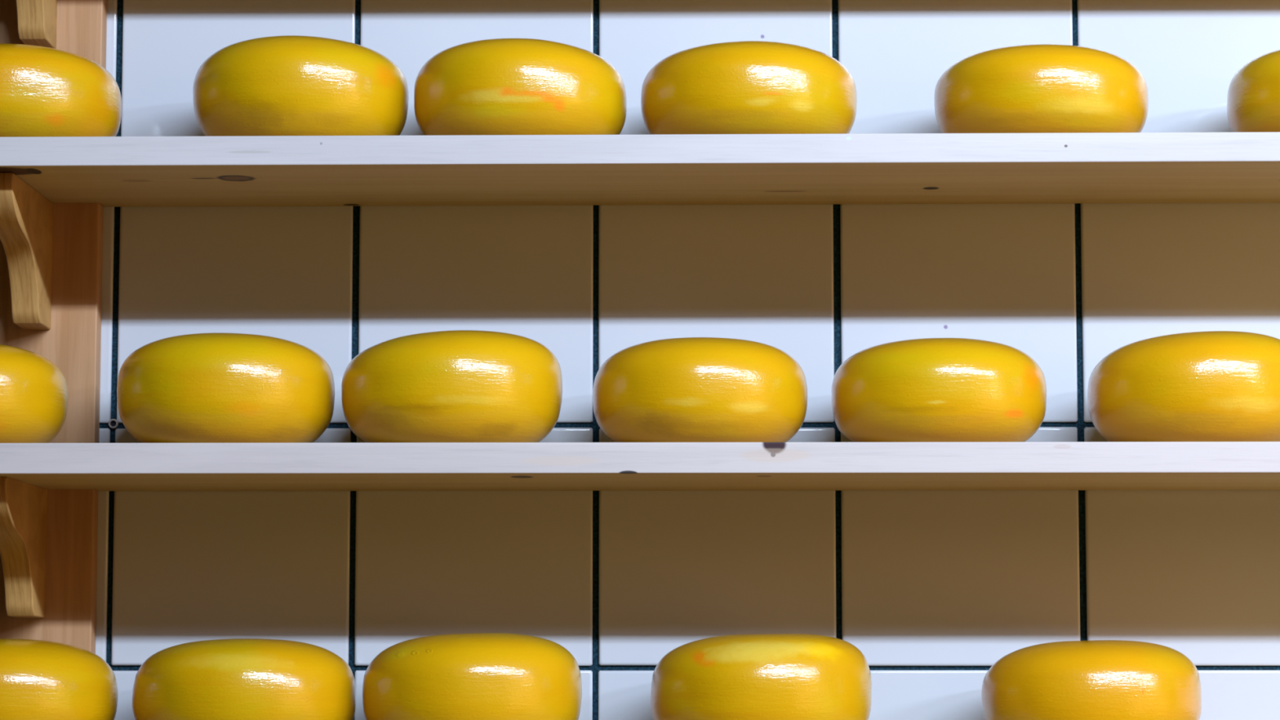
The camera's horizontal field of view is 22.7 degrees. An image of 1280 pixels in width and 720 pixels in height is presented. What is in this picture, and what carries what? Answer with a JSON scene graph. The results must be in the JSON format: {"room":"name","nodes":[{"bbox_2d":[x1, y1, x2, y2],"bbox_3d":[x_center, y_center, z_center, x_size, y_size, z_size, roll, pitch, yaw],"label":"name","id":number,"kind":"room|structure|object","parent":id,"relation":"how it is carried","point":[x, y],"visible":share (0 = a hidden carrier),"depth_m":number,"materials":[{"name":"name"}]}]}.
{"room":"food shop","nodes":[
{"label":"food shop","id":0,"kind":"room"},
{"bbox_2d":[95,0,1279,719],"bbox_3d":[0.164,0.059,2.686,5.200,2.800,0.104,0,-6,1],"label":"wall","id":1,"kind":"structure","parent":0,"point":[933,588],"depth_m":2.64,"materials":[{"name":"white tile"}]},
{"bbox_2d":[0,0,106,653],"bbox_3d":[-0.496,0.153,2.623,0.098,2.600,0.021,0,-6,1],"label":"wooden upright","id":2,"kind":"object","parent":1,"relation":"attached to","point":[73,342],"visible":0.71,"depth_m":2.63,"materials":[{"name":"brown wood"}]},
{"bbox_2d":[0,476,47,617],"bbox_3d":[-0.498,0.150,2.533,0.022,0.105,0.158,0,-6,1],"label":"shelf bracket","id":3,"kind":"object","parent":2,"relation":"attached to","point":[23,505],"visible":1,"depth_m":2.55,"materials":[{"name":"brown wood"}]},
{"bbox_2d":[0,173,53,329],"bbox_3d":[-0.498,-0.085,2.558,0.022,0.105,0.158,0,-6,1],"label":"shelf bracket","id":4,"kind":"object","parent":2,"relation":"attached to","point":[26,216],"visible":1,"depth_m":2.57,"materials":[{"name":"brown wood"}]},
{"bbox_2d":[16,0,57,48],"bbox_3d":[-0.498,-0.318,2.583,0.022,0.105,0.158,0,-6,1],"label":"bracket","id":5,"kind":"object","parent":2,"relation":"attached to","point":[37,20],"visible":0.95,"depth_m":2.61,"materials":[{"name":"brown wood"}]},
{"bbox_2d":[0,132,1279,206],"bbox_3d":[0.197,-0.151,2.550,2.030,0.025,0.208,0,-6,1],"label":"shelf","id":6,"kind":"object","parent":1,"relation":"attached to","point":[1121,167],"visible":0.97,"depth_m":2.47,"materials":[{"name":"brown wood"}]},
{"bbox_2d":[0,43,121,137],"bbox_3d":[-0.503,-0.205,2.561,0.174,0.087,0.174,0,-6,1],"label":"cheese wheel","id":7,"kind":"object","parent":6,"relation":"on","point":[45,91],"visible":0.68,"depth_m":2.49,"materials":[{"name":"yellow food"}]},
{"bbox_2d":[192,35,408,136],"bbox_3d":[-0.272,-0.209,2.560,0.172,0.094,0.172,0,-6,1],"label":"cheese wheel","id":8,"kind":"object","parent":6,"relation":"on","point":[289,85],"visible":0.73,"depth_m":2.49,"materials":[{"name":"yellow food"}]},
{"bbox_2d":[413,38,626,135],"bbox_3d":[-0.096,-0.208,2.557,0.170,0.091,0.171,0,-6,1],"label":"cheese wheel","id":9,"kind":"object","parent":6,"relation":"on","point":[495,86],"visible":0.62,"depth_m":2.49,"materials":[{"name":"yellow food"}]},
{"bbox_2d":[640,40,857,134],"bbox_3d":[0.087,-0.207,2.554,0.173,0.088,0.173,0,-6,1],"label":"cheese wheel","id":10,"kind":"object","parent":6,"relation":"on","point":[741,86],"visible":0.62,"depth_m":2.48,"materials":[{"name":"yellow food"}]},
{"bbox_2d":[933,44,1148,133],"bbox_3d":[0.320,-0.205,2.550,0.170,0.083,0.170,0,-6,1],"label":"cheese wheel","id":11,"kind":"object","parent":6,"relation":"on","point":[1033,88],"visible":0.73,"depth_m":2.48,"materials":[{"name":"yellow food"}]},
{"bbox_2d":[1226,49,1279,132],"bbox_3d":[0.555,-0.206,2.546,0.174,0.084,0.174,0,-6,1],"label":"cheese wheel","id":12,"kind":"object","parent":6,"relation":"on","point":[1253,98],"visible":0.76,"depth_m":2.50,"materials":[{"name":"yellow food"}]},
{"bbox_2d":[0,441,1279,491],"bbox_3d":[0.197,0.085,2.525,2.030,0.024,0.208,0,-6,1],"label":"shelf","id":13,"kind":"object","parent":1,"relation":"attached to","point":[902,465],"visible":0.97,"depth_m":2.43,"materials":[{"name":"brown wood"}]},
{"bbox_2d":[0,344,68,443],"bbox_3d":[-0.542,0.030,2.536,0.174,0.086,0.174,0,-6,1],"label":"cheese wheel","id":14,"kind":"object","parent":13,"relation":"on","point":[34,392],"visible":0.8,"depth_m":2.49,"materials":[{"name":"yellow food"}]},
{"bbox_2d":[116,333,334,443],"bbox_3d":[-0.328,0.027,2.536,0.172,0.094,0.172,0,-6,1],"label":"cheese wheel","id":15,"kind":"object","parent":13,"relation":"on","point":[200,387],"visible":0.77,"depth_m":2.47,"materials":[{"name":"yellow food"}]},
{"bbox_2d":[341,330,562,442],"bbox_3d":[-0.149,0.026,2.533,0.175,0.095,0.174,0,-6,1],"label":"cheese wheel","id":16,"kind":"object","parent":13,"relation":"on","point":[444,386],"visible":0.82,"depth_m":2.46,"materials":[{"name":"yellow food"}]},
{"bbox_2d":[592,337,807,442],"bbox_3d":[0.048,0.028,2.530,0.170,0.090,0.169,0,-6,1],"label":"cheese wheel","id":17,"kind":"object","parent":13,"relation":"on","point":[686,389],"visible":0.77,"depth_m":2.46,"materials":[{"name":"yellow food"}]},
{"bbox_2d":[831,337,1046,442],"bbox_3d":[0.236,0.028,2.527,0.173,0.089,0.173,0,-6,1],"label":"cheese wheel","id":18,"kind":"object","parent":13,"relation":"on","point":[926,389],"visible":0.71,"depth_m":2.46,"materials":[{"name":"yellow food"}]},
{"bbox_2d":[1087,330,1279,441],"bbox_3d":[0.441,0.026,2.523,0.173,0.093,0.173,0,-6,1],"label":"cheese wheel","id":19,"kind":"object","parent":13,"relation":"on","point":[1219,385],"visible":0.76,"depth_m":2.45,"materials":[{"name":"yellow food"}]},
{"bbox_3d":[0.197,0.321,2.500,2.030,0.023,0.208,0,-6,1],"label":"shelf","id":20,"kind":"object","parent":1,"relation":"attached to","visible":0},
{"bbox_2d":[0,638,118,719],"bbox_3d":[-0.499,0.265,2.511,0.175,0.090,0.174,0,-6,1],"label":"cheese wheel","id":21,"kind":"object","parent":20,"relation":"on","point":[40,679],"visible":1,"depth_m":2.45,"materials":[{"name":"yellow food"}]},
{"bbox_2d":[132,638,355,719],"bbox_3d":[-0.311,0.265,2.510,0.175,0.091,0.175,0,-6,1],"label":"cheese wheel","id":22,"kind":"object","parent":20,"relation":"on","point":[233,678],"visible":1,"depth_m":2.44,"materials":[{"name":"yellow food"}]},
{"bbox_2d":[362,632,582,719],"bbox_3d":[-0.132,0.262,2.508,0.172,0.095,0.172,0,-6,1],"label":"cheese wheel","id":23,"kind":"object","parent":20,"relation":"on","point":[478,676],"visible":1,"depth_m":2.44,"materials":[{"name":"yellow food"}]},
{"bbox_2d":[650,633,871,719],"bbox_3d":[0.095,0.262,2.504,0.174,0.094,0.174,0,-6,1],"label":"cheese wheel","id":24,"kind":"object","parent":20,"relation":"on","point":[773,676],"visible":1,"depth_m":2.44,"materials":[{"name":"yellow food"}]},
{"bbox_2d":[981,640,1201,719],"bbox_3d":[0.353,0.264,2.500,0.171,0.089,0.171,0,-6,1],"label":"cheese wheel","id":25,"kind":"object","parent":20,"relation":"on","point":[1093,679],"visible":1,"depth_m":2.43,"materials":[{"name":"yellow food"}]}
]}

